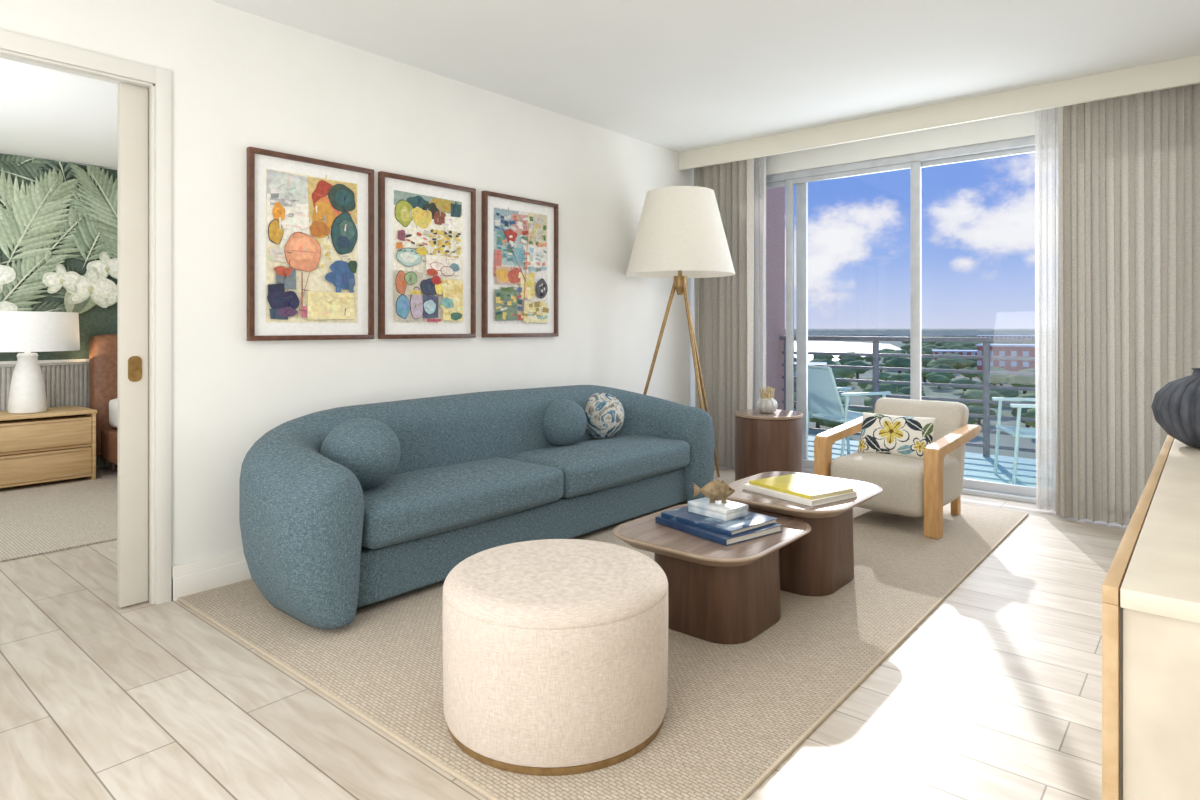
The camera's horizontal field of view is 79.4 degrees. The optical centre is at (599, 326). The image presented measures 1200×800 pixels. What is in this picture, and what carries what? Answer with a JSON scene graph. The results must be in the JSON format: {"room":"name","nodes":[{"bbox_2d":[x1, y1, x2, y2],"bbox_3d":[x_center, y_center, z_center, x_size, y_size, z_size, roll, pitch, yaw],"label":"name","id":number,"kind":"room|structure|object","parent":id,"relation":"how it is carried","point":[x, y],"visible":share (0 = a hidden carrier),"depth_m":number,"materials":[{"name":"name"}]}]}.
{"room":"living room","nodes":[
{"label":"living room","id":0,"kind":"room"},
{"bbox_2d":[0,153,117,364],"bbox_3d":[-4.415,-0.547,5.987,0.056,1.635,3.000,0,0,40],"label":"wall","id":1,"kind":"structure","parent":0,"point":[59,220],"depth_m":5.95,"materials":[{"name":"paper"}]},
{"bbox_2d":[0,362,109,467],"bbox_3d":[-4.615,0.748,5.763,0.045,0.905,4.000,0,0,40],"label":"wainscoting","id":2,"kind":"structure","parent":1,"relation":"attached to","point":[66,384],"depth_m":5.96,"materials":[{"name":"wood"}]},
{"bbox_2d":[0,58,117,169],"bbox_3d":[-3.413,-1.435,4.479,3.780,0.130,6.000,0,0,40],"label":"ceiling","id":3,"kind":"structure","parent":0,"point":[45,113],"depth_m":4.71,"materials":[{"name":"paint"}]},
{"bbox_2d":[0,0,694,599],"bbox_3d":[-1.426,-0.145,3.806,0.120,2.690,7.350,0,0,40],"label":"wall","id":4,"kind":"structure","parent":0,"point":[240,80],"depth_m":3.72,"materials":[{"name":"paint"}]},
{"bbox_2d":[0,29,170,604],"bbox_3d":[-2.294,0.040,2.775,0.134,2.320,1.135,0,0,40],"label":"trim","id":5,"kind":"structure","parent":4,"relation":"attached to","point":[160,88],"depth_m":3.13,"materials":[{"name":"paint"}]},
{"bbox_2d":[118,83,147,607],"bbox_3d":[-2.011,0.077,3.117,0.050,2.230,0.106,0,0,40],"label":"door","id":6,"kind":"structure","parent":4,"relation":"in","point":[132,100],"depth_m":3.10,"materials":[{"name":"paint"}]},
{"bbox_2d":[172,550,250,600],"bbox_3d":[-0.438,1.125,4.856,0.024,0.150,4.430,0,0,40],"label":"baseboard","id":7,"kind":"structure","parent":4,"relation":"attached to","point":[196,576],"depth_m":3.27,"materials":[{"name":"paint"}]},
{"bbox_2d":[247,147,373,340],"bbox_3d":[-1.446,-0.392,3.662,0.034,0.915,0.662,0,0,40],"label":"framed picture","id":8,"kind":"object","parent":4,"relation":"attached to","point":[310,221],"visible":1,"depth_m":3.64,"materials":[{"name":"paper"}]},
{"bbox_2d":[266,169,357,322],"bbox_3d":[-1.443,-0.401,3.660,0.017,0.760,0.489,0,0,40],"label":"print","id":9,"kind":"object","parent":8,"relation":"attached to","point":[312,214],"depth_m":3.65,"materials":[{"name":"paper"}]},
{"bbox_2d":[378,171,475,338],"bbox_3d":[-0.988,-0.392,4.199,0.035,0.915,0.662,0,0,40],"label":"framed picture","id":10,"kind":"object","parent":4,"relation":"attached to","point":[427,228],"visible":1,"depth_m":4.17,"materials":[{"name":"paper"}]},
{"bbox_2d":[393,190,463,323],"bbox_3d":[-0.984,-0.392,4.195,0.023,0.742,0.489,0,0,40],"label":"print","id":11,"kind":"object","parent":10,"relation":"attached to","point":[428,227],"depth_m":4.18,"materials":[{"name":"paper"}]},
{"bbox_2d":[481,191,557,337],"bbox_3d":[-0.514,-0.392,4.758,0.034,0.915,0.662,0,0,40],"label":"framed picture","id":12,"kind":"object","parent":4,"relation":"attached to","point":[519,235],"visible":1,"depth_m":4.73,"materials":[{"name":"paper"}]},
{"bbox_2d":[493,206,548,323],"bbox_3d":[-0.512,-0.396,4.753,0.018,0.757,0.493,0,0,40],"label":"print","id":13,"kind":"object","parent":12,"relation":"attached to","point":[520,233],"depth_m":4.75,"materials":[{"name":"paper"}]},
{"bbox_2d":[0,465,1127,799],"bbox_3d":[-1.351,1.260,3.755,7.860,0.120,7.570,0,0,40],"label":"floor","id":14,"kind":"structure","parent":0,"point":[996,694],"depth_m":2.29,"materials":[{"name":"beige wood"}]},
{"bbox_2d":[0,405,96,487],"bbox_3d":[-4.395,0.926,5.563,0.520,0.548,0.758,0,0,40],"label":"nightstand","id":15,"kind":"object","parent":14,"relation":"on","point":[55,443],"visible":0.97,"depth_m":5.46,"materials":[{"name":"brown wood"}]},
{"bbox_2d":[0,311,79,413],"bbox_3d":[-4.362,0.269,5.509,0.650,0.765,0.650,0,0,40],"label":"table lamp","id":16,"kind":"object","parent":15,"relation":"on","point":[27,332],"visible":1,"depth_m":5.40,"materials":[{"name":"white ceramic"}]},
{"bbox_2d":[0,477,117,561],"bbox_3d":[-3.130,1.194,5.059,1.900,0.011,3.550,0,0,40],"label":"rug","id":17,"kind":"object","parent":14,"relation":"on","point":[37,521],"visible":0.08,"depth_m":4.51,"materials":[{"name":"carpet"}]},
{"bbox_2d":[89,334,117,470],"bbox_3d":[-2.881,0.624,6.061,2.160,1.127,1.840,0,0,40],"label":"bed","id":18,"kind":"object","parent":17,"relation":"on","point":[103,348],"visible":0.09,"depth_m":6.00,"materials":[{"name":"brown leather"}]},
{"bbox_2d":[177,467,1028,799],"bbox_3d":[0.440,1.193,3.893,2.562,0.012,4.072,0,0,40],"label":"rug","id":19,"kind":"object","parent":14,"relation":"on","point":[734,713],"visible":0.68,"depth_m":2.56,"materials":[{"name":"carpet"}]},
{"bbox_2d":[239,385,713,628],"bbox_3d":[-0.467,0.773,4.070,0.874,0.790,3.011,0,0,40],"label":"sofa","id":20,"kind":"object","parent":19,"relation":"on","point":[476,472],"visible":0.98,"depth_m":3.47,"materials":[{"name":"fabric"}]},
{"bbox_2d":[320,418,400,489],"bbox_3d":[-1.081,0.572,3.269,0.346,0.322,0.346,0,0,40],"label":"round cushion","id":21,"kind":"object","parent":20,"relation":"on","point":[367,447],"visible":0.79,"depth_m":3.15,"materials":[{"name":"fabric"}]},
{"bbox_2d":[362,457,563,549],"bbox_3d":[-0.775,0.830,3.562,0.612,0.218,1.172,0,0,40],"label":"seat cushion","id":22,"kind":"object","parent":20,"relation":"on","point":[426,502],"depth_m":3.37,"materials":[{"name":"fabric"}]},
{"bbox_2d":[543,399,586,445],"bbox_3d":[-0.228,0.592,4.473,0.292,0.292,0.292,0,0,40],"label":"round cushion","id":23,"kind":"object","parent":20,"relation":"on","point":[564,420],"visible":0.91,"depth_m":4.37,"materials":[{"name":"fabric"}]},
{"bbox_2d":[507,435,689,497],"bbox_3d":[-0.003,0.830,4.470,0.612,0.218,1.197,0,0,40],"label":"seat cushion","id":24,"kind":"object","parent":20,"relation":"on","point":[591,467],"depth_m":4.26,"materials":[{"name":"fabric"}]},
{"bbox_2d":[585,393,623,438],"bbox_3d":[0.010,0.587,4.783,0.304,0.304,0.304,0,0,40],"label":"round cushion","id":25,"kind":"object","parent":20,"relation":"on","point":[604,412],"visible":0.84,"depth_m":4.67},
{"bbox_2d":[442,539,667,775],"bbox_3d":[-0.135,0.961,2.244,0.692,0.453,0.692,0,0,24],"label":"ottoman","id":26,"kind":"object","parent":19,"relation":"on","point":[555,651],"visible":1,"depth_m":1.96,"materials":[{"name":"beige fabric"}]},
{"bbox_2d":[626,186,734,476],"bbox_3d":[0.623,0.093,5.427,0.810,2.195,0.885,0,0,40],"label":"floor lamp","id":27,"kind":"object","parent":19,"relation":"on","point":[680,235],"visible":0.98,"depth_m":5.14,"materials":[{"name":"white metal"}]},
{"bbox_2d":[613,504,810,643],"bbox_3d":[0.460,1.001,2.943,0.640,0.373,0.720,0,0,40],"label":"coffee table","id":28,"kind":"object","parent":19,"relation":"on","point":[718,593],"visible":0.82,"depth_m":2.76,"materials":[{"name":"brown wood"}]},
{"bbox_2d":[655,515,781,545],"bbox_3d":[0.478,0.801,2.941,0.320,0.026,0.400,0,0,-37],"label":"book","id":29,"kind":"object","parent":28,"relation":"on","point":[713,536],"visible":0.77,"depth_m":2.81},
{"bbox_2d":[661,506,776,535],"bbox_3d":[0.484,0.778,2.956,0.290,0.018,0.370,0,0,-41],"label":"book","id":30,"kind":"object","parent":29,"relation":"on","point":[752,521],"visible":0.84,"depth_m":2.88,"materials":[{"name":"paper"}]},
{"bbox_2d":[688,497,747,520],"bbox_3d":[0.485,0.747,2.981,0.144,0.044,0.204,0,0,-42],"label":"box","id":31,"kind":"object","parent":30,"relation":"on","point":[730,510],"visible":0.91,"depth_m":2.94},
{"bbox_2d":[693,479,734,502],"bbox_3d":[0.469,0.675,2.982,0.174,0.099,0.045,0,0,2],"label":"fish figurine","id":32,"kind":"object","parent":31,"relation":"on","point":[717,490],"visible":1,"depth_m":2.97,"materials":[{"name":"brown metal"}]},
{"bbox_2d":[734,409,802,480],"bbox_3d":[1.239,0.909,5.326,0.500,0.557,0.500,0,0,40],"label":"side table","id":33,"kind":"object","parent":19,"relation":"on","point":[764,442],"visible":0.77,"depth_m":5.12,"materials":[{"name":"brown wood"}]},
{"bbox_2d":[757,386,777,412],"bbox_3d":[1.226,0.530,5.311,0.147,0.200,0.152,0,0,40],"label":"decorative vase","id":34,"kind":"object","parent":33,"relation":"on","point":[766,403],"visible":1,"depth_m":5.27,"materials":[{"name":"white ceramic"}]},
{"bbox_2d":[726,471,882,595],"bbox_3d":[0.933,0.975,3.407,0.630,0.426,0.740,0,0,40],"label":"coffee table","id":35,"kind":"object","parent":19,"relation":"on","point":[820,562],"visible":0.66,"depth_m":3.21,"materials":[{"name":"brown wood"}]},
{"bbox_2d":[743,483,858,506],"bbox_3d":[0.915,0.749,3.317,0.320,0.024,0.400,0,0,-35],"label":"book","id":36,"kind":"object","parent":35,"relation":"on","point":[819,501],"visible":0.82,"depth_m":3.18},
{"bbox_2d":[749,474,854,499],"bbox_3d":[0.923,0.729,3.318,0.290,0.016,0.370,0,0,-33],"label":"book","id":37,"kind":"object","parent":36,"relation":"on","point":[801,486],"visible":1,"depth_m":3.27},
{"bbox_2d":[814,397,980,538],"bbox_3d":[1.917,0.837,4.606,0.748,0.701,0.895,0,0,43],"label":"armchair","id":38,"kind":"object","parent":19,"relation":"on","point":[912,487],"visible":0.84,"depth_m":4.37,"materials":[{"name":"fabric"}]},
{"bbox_2d":[857,412,936,459],"bbox_3d":[1.856,0.682,4.539,0.462,0.254,0.155,0,0,44],"label":"throw pillow","id":39,"kind":"object","parent":38,"relation":"on","point":[880,433],"visible":0.9,"depth_m":4.49,"materials":[{"name":"fabric"}]},
{"bbox_2d":[1102,435,1199,799],"bbox_3d":[1.454,0.775,1.534,0.499,0.850,1.840,0,0,40],"label":"sideboard","id":40,"kind":"object","parent":14,"relation":"on","point":[1151,584],"visible":0.95,"depth_m":0.97,"materials":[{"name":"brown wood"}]},
{"bbox_2d":[1120,439,1199,623],"bbox_3d":[1.468,0.363,1.521,0.460,0.026,1.840,0,0,40],"label":"countertop","id":41,"kind":"structure","parent":40,"relation":"on","point":[1162,577],"depth_m":1.13,"materials":[{"name":"stone"}]},
{"bbox_2d":[1151,368,1199,447],"bbox_3d":[1.774,0.235,2.088,0.290,0.228,0.288,0,0,20],"label":"vase","id":42,"kind":"object","parent":40,"relation":"on","point":[1175,407],"visible":1,"depth_m":2.06,"materials":[{"name":"ceramic"}]},
{"bbox_2d":[210,0,1199,152],"bbox_3d":[0.089,-1.550,2.530,4.080,0.120,7.570,0,0,40],"label":"ceiling","id":43,"kind":"structure","parent":0,"point":[678,76],"depth_m":3.86,"materials":[{"name":"paint"}]},
{"bbox_2d":[679,55,1199,170],"bbox_3d":[2.151,-1.415,4.938,3.859,0.150,0.030,0,0,40],"label":"curtain valance","id":44,"kind":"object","parent":43,"relation":"attached to","point":[1185,71],"depth_m":4.71,"materials":[{"name":"paint"}]},
{"bbox_3d":[2.299,-1.475,5.121,3.750,0.030,0.140,0,0,40],"label":"rail","id":45,"kind":"object","parent":43,"relation":"attached to","visible":0},
{"bbox_2d":[694,158,753,468],"bbox_3d":[1.041,-0.117,6.117,0.556,2.605,0.119,0,0,40],"label":"curtain","id":46,"kind":"object","parent":45,"relation":"hanging from","point":[723,306],"visible":0.63,"depth_m":6.06,"materials":[{"name":"fabric"}]},
{"bbox_2d":[752,156,765,408],"bbox_3d":[1.317,-0.117,6.046,0.156,2.605,0.058,0,0,40],"label":"sheer curtain","id":47,"kind":"object","parent":45,"relation":"hanging from","point":[759,339],"visible":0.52,"depth_m":6.02,"materials":[{"name":"fabric"}]},
{"bbox_2d":[1035,107,1057,511],"bbox_3d":[2.925,-0.117,4.665,0.206,2.605,0.070,0,0,40],"label":"sheer curtain","id":48,"kind":"object","parent":45,"relation":"hanging from","point":[1046,121],"visible":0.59,"depth_m":4.69,"materials":[{"name":"fabric"}]},
{"bbox_2d":[1056,83,1199,526],"bbox_3d":[3.285,-0.117,4.205,1.080,2.605,0.117,0,0,40],"label":"curtain","id":49,"kind":"object","parent":45,"relation":"hanging from","point":[1129,166],"visible":0.88,"depth_m":4.33,"materials":[{"name":"fabric"}]},
{"bbox_2d":[766,186,784,409],"bbox_3d":[1.392,-0.175,7.658,0.280,3.250,1.930,0,0,40],"label":"wall","id":50,"kind":"structure","parent":0,"point":[775,197],"depth_m":8.12,"materials":[{"name":"paint"}]},
{"bbox_2d":[766,111,1035,503],"bbox_3d":[2.496,-0.145,5.360,4.080,2.690,0.140,0,0,40],"label":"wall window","id":51,"kind":"structure","parent":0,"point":[1021,125],"depth_m":5.39,"materials":[{"name":"paint"}]},
{"bbox_2d":[766,181,807,459],"bbox_3d":[1.442,-0.037,6.263,0.745,2.405,0.030,0,0,40],"label":"window frame","id":52,"kind":"structure","parent":51,"relation":"attached to","point":[802,188],"depth_m":6.03,"materials":[{"name":"metal"}]},
{"bbox_2d":[786,161,920,468],"bbox_3d":[1.988,-0.037,5.759,1.080,2.405,0.030,0,0,40],"label":"sliding door frame","id":53,"kind":"structure","parent":51,"relation":"attached to","point":[915,167],"depth_m":5.44,"materials":[{"name":"metal"}]},
{"bbox_2d":[921,146,1035,496],"bbox_3d":[2.766,-0.037,5.137,1.060,2.405,0.030,0,0,40],"label":"window","id":54,"kind":"structure","parent":51,"relation":"attached to","point":[1013,489],"depth_m":5.11,"materials":[{"name":"metal"}]},
{"bbox_2d":[808,436,1035,486],"bbox_3d":[3.548,1.340,5.857,5.600,0.220,1.980,0,0,40],"label":"floor","id":55,"kind":"structure","parent":0,"point":[976,466],"depth_m":6.37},
{"bbox_2d":[808,365,890,455],"bbox_3d":[2.257,0.794,6.759,0.633,0.875,0.590,0,0,-20],"label":"patio chair","id":56,"kind":"object","parent":55,"relation":"on","point":[824,399],"visible":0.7,"depth_m":6.62,"materials":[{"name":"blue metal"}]},
{"bbox_2d":[781,336,1035,456],"bbox_3d":[4.150,0.665,6.448,5.450,1.130,0.080,0,0,40],"label":"railing","id":57,"kind":"object","parent":55,"relation":"on","point":[986,357],"visible":0.49,"depth_m":7.02,"materials":[{"name":"metal"}]},
{"bbox_2d":[992,397,1035,484],"bbox_3d":[3.527,0.794,5.722,0.633,0.875,0.590,0,0,15],"label":"patio chair","id":58,"kind":"object","parent":55,"relation":"on","point":[1017,431],"visible":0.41,"depth_m":5.74,"materials":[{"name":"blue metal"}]},
{"label":"outside","id":59,"kind":"structure","parent":0,"visible":0},
{"bbox_2d":[785,329,1035,458],"bbox_3d":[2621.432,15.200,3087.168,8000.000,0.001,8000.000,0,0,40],"label":"ground","id":60,"kind":"structure","parent":59,"point":[929,391],"depth_m":143.67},
{"bbox_2d":[794,362,826,374],"bbox_3d":[61.779,13.450,235.008,22.800,3.500,16.800,0,0,17],"label":"building","id":61,"kind":"structure","parent":60,"relation":"on","point":[812,363],"depth_m":231.77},
{"bbox_2d":[810,418,819,427],"bbox_3d":[32.987,13.473,109.135,5.001,3.454,4.975,0,0,27],"label":"tree","id":62,"kind":"object","parent":60,"relation":"on","point":[811,419],"visible":0.06,"depth_m":108.60,"materials":[{"name":"green plant"}]},
{"bbox_2d":[813,351,834,359],"bbox_3d":[87.226,12.362,282.518,8.574,5.677,8.989,0,0,-32],"label":"tree","id":63,"kind":"object","parent":60,"relation":"on","point":[821,357],"visible":0.5,"depth_m":279.81,"materials":[{"name":"green plant"}]},
{"bbox_2d":[818,359,836,364],"bbox_3d":[77.847,13.033,248.445,7.176,4.335,6.425,0,0,18],"label":"tree","id":64,"kind":"object","parent":60,"relation":"on","point":[829,362],"visible":0.44,"depth_m":246.60,"materials":[{"name":"green plant"}]},
{"bbox_2d":[813,408,844,427],"bbox_3d":[33.009,13.192,102.118,6.107,4.017,5.825,0,0,27],"label":"tree","id":65,"kind":"object","parent":60,"relation":"on","point":[822,422],"visible":0.23,"depth_m":100.22,"materials":[{"name":"green plant"}]},
{"bbox_2d":[834,375,850,390],"bbox_3d":[54.734,13.110,166.824,6.079,4.180,6.048,0,0,39],"label":"tree","id":66,"kind":"object","parent":60,"relation":"on","point":[838,383],"visible":0.39,"depth_m":164.63,"materials":[{"name":"green plant"}]},
{"bbox_2d":[832,364,855,378],"bbox_3d":[61.760,12.330,186.499,8.247,5.741,8.205,0,0,18],"label":"tree","id":67,"kind":"object","parent":60,"relation":"on","point":[848,373],"visible":0.45,"depth_m":183.44,"materials":[{"name":"green plant"}]},
{"bbox_2d":[839,357,856,364],"bbox_3d":[91.081,13.035,265.126,7.118,4.331,6.372,0,0,-31],"label":"tree","id":68,"kind":"object","parent":60,"relation":"on","point":[842,361],"visible":0.56,"depth_m":263.76,"materials":[{"name":"green plant"}]},
{"bbox_2d":[838,351,864,360],"bbox_3d":[98.496,12.325,283.856,10.239,5.751,9.167,0,0,12],"label":"tree","id":69,"kind":"object","parent":60,"relation":"on","point":[839,356],"visible":0.27,"depth_m":281.21,"materials":[{"name":"green plant"}]},
{"bbox_2d":[843,360,870,377],"bbox_3d":[76.012,12.438,214.097,8.127,5.524,7.752,0,0,15],"label":"tree","id":70,"kind":"object","parent":60,"relation":"on","point":[857,362],"visible":0.67,"depth_m":212.12,"materials":[{"name":"green plant"}]},
{"bbox_2d":[848,408,871,412],"bbox_3d":[38.848,13.672,111.172,4.998,3.056,4.673,0,0,-30],"label":"tree","id":71,"kind":"object","parent":60,"relation":"on","point":[850,409],"visible":0.14,"depth_m":109.70,"materials":[{"name":"green plant"}]},
{"bbox_2d":[857,378,883,388],"bbox_3d":[62.132,13.428,166.091,5.635,3.544,6.027,0,0,-29],"label":"tree","id":72,"kind":"object","parent":60,"relation":"on","point":[861,385],"visible":0.33,"depth_m":165.20,"materials":[{"name":"green plant"}]},
{"bbox_2d":[865,356,880,364],"bbox_3d":[109.746,13.190,291.826,7.092,4.019,6.765,0,0,5],"label":"tree","id":73,"kind":"object","parent":60,"relation":"on","point":[867,358],"visible":0.48,"depth_m":290.46,"materials":[{"name":"green plant"}]},
{"bbox_2d":[864,397,888,412],"bbox_3d":[45.662,12.905,116.140,6.612,4.590,6.578,0,0,-26],"label":"tree","id":74,"kind":"object","parent":60,"relation":"on","point":[867,402],"visible":0.13,"depth_m":115.21,"materials":[{"name":"green plant"}]},
{"bbox_2d":[862,383,897,397],"bbox_3d":[54.386,12.926,140.079,6.770,4.549,6.805,0,0,-9],"label":"tree","id":75,"kind":"object","parent":60,"relation":"on","point":[882,387],"visible":0.47,"depth_m":138.20,"materials":[{"name":"green plant"}]},
{"bbox_2d":[879,372,891,380],"bbox_3d":[73.342,13.365,186.384,4.994,3.671,4.969,0,0,5],"label":"tree","id":76,"kind":"object","parent":60,"relation":"on","point":[882,375],"visible":0.38,"depth_m":184.92,"materials":[{"name":"green plant"}]},
{"bbox_2d":[883,351,906,357],"bbox_3d":[119.781,12.469,293.803,9.796,5.462,9.159,0,0,-27],"label":"tree","id":77,"kind":"object","parent":60,"relation":"on","point":[887,352],"visible":0.31,"depth_m":292.10,"materials":[{"name":"green plant"}]},
{"bbox_2d":[885,357,909,373],"bbox_3d":[96.482,12.362,231.867,9.997,5.677,9.535,0,0,-2],"label":"tree","id":78,"kind":"object","parent":60,"relation":"on","point":[899,362],"visible":0.68,"depth_m":229.30,"materials":[{"name":"green plant"}]},
{"bbox_2d":[885,373,909,380],"bbox_3d":[73.028,13.153,174.499,7.270,4.095,7.776,0,0,-36],"label":"tree","id":79,"kind":"object","parent":60,"relation":"on","point":[901,376],"visible":0.39,"depth_m":172.45,"materials":[{"name":"green plant"}]},
{"bbox_2d":[889,379,909,389],"bbox_3d":[63.465,13.028,151.899,6.096,4.344,6.391,0,0,-26],"label":"tree","id":80,"kind":"object","parent":60,"relation":"on","point":[899,386],"visible":0.18,"depth_m":150.19,"materials":[{"name":"green plant"}]},
{"bbox_2d":[900,344,909,350],"bbox_3d":[176.628,12.325,411.237,11.627,5.751,10.409,0,0,16],"label":"tree","id":81,"kind":"object","parent":60,"relation":"on","point":[906,347],"visible":0.41,"depth_m":409.67,"materials":[{"name":"green plant"}]},
{"bbox_2d":[785,330,1034,336],"bbox_3d":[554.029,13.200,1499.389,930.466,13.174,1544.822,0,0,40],"label":"woodland","id":82,"kind":"object","parent":60,"relation":"on","point":[872,333],"visible":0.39,"depth_m":979.50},
{"bbox_2d":[898,386,924,395],"bbox_3d":[62.185,13.494,144.828,5.526,3.412,5.271,0,0,-8],"label":"tree","id":83,"kind":"object","parent":60,"relation":"on","point":[905,390],"visible":0.27,"depth_m":143.88,"materials":[{"name":"green plant"}]},
{"bbox_2d":[921,367,933,382],"bbox_3d":[89.001,13.065,198.357,6.768,4.269,7.239,0,0,12],"label":"tree","id":84,"kind":"object","parent":60,"relation":"on","point":[923,374],"visible":0.26,"depth_m":196.10,"materials":[{"name":"green plant"}]},
{"bbox_2d":[921,358,934,367],"bbox_3d":[111.309,12.362,247.729,8.875,5.677,9.305,0,0,16],"label":"tree","id":85,"kind":"object","parent":60,"relation":"on","point":[924,361],"visible":0.16,"depth_m":244.47,"materials":[{"name":"green plant"}]},
{"bbox_2d":[921,347,937,354],"bbox_3d":[151.686,12.325,334.082,9.236,5.751,10.317,0,0,4],"label":"tree","id":86,"kind":"object","parent":60,"relation":"on","point":[928,351],"visible":0.34,"depth_m":331.07,"materials":[{"name":"green plant"}]},
{"bbox_2d":[929,375,950,389],"bbox_3d":[82.220,13.389,175.189,4.685,3.622,5.011,0,0,-24],"label":"tree","id":87,"kind":"object","parent":60,"relation":"on","point":[936,378],"visible":0.72,"depth_m":174.06,"materials":[{"name":"green plant"}]},
{"bbox_2d":[926,372,955,386],"bbox_3d":[86.102,13.134,183.886,6.576,4.131,6.148,0,0,-4],"label":"tree","id":88,"kind":"object","parent":60,"relation":"on","point":[949,376],"visible":0.39,"depth_m":181.92,"materials":[{"name":"green plant"}]},
{"bbox_2d":[934,346,949,349],"bbox_3d":[171.065,12.325,361.950,9.000,5.751,8.057,0,0,-3],"label":"tree","id":89,"kind":"object","parent":60,"relation":"on","point":[937,347],"visible":0.33,"depth_m":359.42,"materials":[{"name":"green plant"}]},
{"bbox_2d":[928,358,956,366],"bbox_3d":[111.647,12.606,236.068,8.643,5.188,8.688,0,0,-7],"label":"tree","id":90,"kind":"object","parent":60,"relation":"on","point":[943,361],"visible":0.5,"depth_m":233.53,"materials":[{"name":"green plant"}]},
{"bbox_2d":[932,364,953,373],"bbox_3d":[98.831,12.989,208.823,7.479,4.422,7.134,0,0,-10],"label":"tree","id":91,"kind":"object","parent":60,"relation":"on","point":[940,366],"visible":0.38,"depth_m":207.51,"materials":[{"name":"green plant"}]},
{"bbox_2d":[932,350,976,359],"bbox_3d":[151.485,12.450,300.005,24.800,5.500,14.800,0,0,23],"label":"building","id":92,"kind":"structure","parent":60,"relation":"on","point":[935,352],"depth_m":296.15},
{"bbox_2d":[950,358,971,369],"bbox_3d":[120.976,12.732,244.460,9.043,4.936,8.996,0,0,-18],"label":"tree","id":93,"kind":"object","parent":60,"relation":"on","point":[960,363],"visible":0.62,"depth_m":241.65,"materials":[{"name":"green plant"}]},
{"bbox_2d":[950,378,976,392],"bbox_3d":[83.454,13.431,165.863,6.771,3.538,6.459,0,0,-20],"label":"tree","id":94,"kind":"object","parent":60,"relation":"on","point":[961,380],"visible":0.58,"depth_m":164.55,"materials":[{"name":"green plant"}]},
{"bbox_2d":[959,367,977,378],"bbox_3d":[104.612,13.225,204.118,5.673,3.949,5.703,0,0,16],"label":"tree","id":95,"kind":"object","parent":60,"relation":"on","point":[968,375],"visible":0.62,"depth_m":202.95,"materials":[{"name":"green plant"}]},
{"bbox_2d":[962,342,975,346],"bbox_3d":[228.152,12.325,449.123,10.850,5.751,9.714,0,0,-28],"label":"tree","id":96,"kind":"object","parent":60,"relation":"on","point":[967,344],"visible":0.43,"depth_m":445.77,"materials":[{"name":"green plant"}]},
{"bbox_2d":[967,412,977,424],"bbox_3d":[51.194,13.452,103.563,5.063,3.496,5.656,0,0,42],"label":"tree","id":97,"kind":"object","parent":60,"relation":"on","point":[971,420],"visible":0.16,"depth_m":101.60,"materials":[{"name":"green plant"}]},
{"bbox_2d":[967,405,995,423],"bbox_3d":[59.613,13.768,113.748,5.145,2.863,4.606,0,0,-35],"label":"tree","id":98,"kind":"object","parent":60,"relation":"on","point":[974,409],"visible":0.39,"depth_m":112.74,"materials":[{"name":"green plant"}]},
{"bbox_2d":[960,389,1003,407],"bbox_3d":[67.853,13.079,127.320,7.357,4.242,6.878,0,0,-27],"label":"tree","id":99,"kind":"object","parent":60,"relation":"on","point":[970,394],"visible":0.42,"depth_m":125.80,"materials":[{"name":"green plant"}]},
{"bbox_2d":[978,366,1009,385],"bbox_3d":[96.296,12.348,176.261,7.690,5.703,7.651,0,0,-11],"label":"tree","id":100,"kind":"object","parent":60,"relation":"on","point":[995,379],"visible":0.44,"depth_m":174.31,"materials":[{"name":"green plant"}]},
{"bbox_2d":[990,389,1013,397],"bbox_3d":[77.004,13.303,139.979,5.306,3.795,4.750,0,0,-7],"label":"tree","id":101,"kind":"object","parent":60,"relation":"on","point":[1006,393],"visible":0.26,"depth_m":138.25,"materials":[{"name":"green plant"}]},
{"bbox_2d":[975,344,1034,377],"bbox_3d":[124.326,10.200,215.002,20.800,10.000,14.800,0,0,35],"label":"building","id":102,"kind":"structure","parent":60,"relation":"on","point":[1015,350],"depth_m":210.16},
{"bbox_2d":[977,335,1034,343],"bbox_3d":[317.628,10.950,560.007,44.800,8.500,30.800,0,0,29],"label":"building","id":103,"kind":"structure","parent":60,"relation":"on","point":[987,336],"depth_m":551.00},
{"bbox_2d":[1009,390,1018,397],"bbox_3d":[81.939,13.525,146.344,5.805,3.351,5.537,0,0,-7],"label":"tree","id":104,"kind":"object","parent":60,"relation":"on","point":[1015,392],"visible":0.16,"depth_m":144.62,"materials":[{"name":"green plant"}]},
{"bbox_2d":[1004,371,1034,393],"bbox_3d":[95.316,12.551,161.755,7.331,5.297,6.854,0,0,11],"label":"tree","id":105,"kind":"object","parent":60,"relation":"on","point":[1014,380],"visible":0.54,"depth_m":159.72,"materials":[{"name":"green plant"}]},
{"bbox_2d":[1011,407,1031,426],"bbox_3d":[65.039,13.491,109.881,4.526,3.417,5.056,0,0,-10],"label":"tree","id":106,"kind":"object","parent":60,"relation":"on","point":[1023,410],"visible":0.24,"depth_m":109.62,"materials":[{"name":"green plant"}]},
{"bbox_2d":[1016,391,1034,402],"bbox_3d":[75.103,12.785,122.706,7.377,4.830,6.897,0,0,-22],"label":"tree","id":107,"kind":"object","parent":60,"relation":"on","point":[1030,394],"visible":0.12,"depth_m":122.70,"materials":[{"name":"green plant"}]},
{"bbox_2d":[1021,408,1035,427],"bbox_3d":[61.667,13.101,100.489,5.628,4.197,5.599,0,0,-41],"label":"tree","id":108,"kind":"object","parent":60,"relation":"on","point":[1030,413],"visible":0.2,"depth_m":100.25,"materials":[{"name":"green plant"}]},
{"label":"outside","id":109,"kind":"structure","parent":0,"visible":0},
{"bbox_2d":[794,341,901,361],"bbox_3d":[114.283,15.050,547.737,282.867,0.001,488.701,0,0,40],"label":"lagoon","id":110,"kind":"structure","parent":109,"point":[813,346],"depth_m":530.79,"materials":[{"name":"liquid"}]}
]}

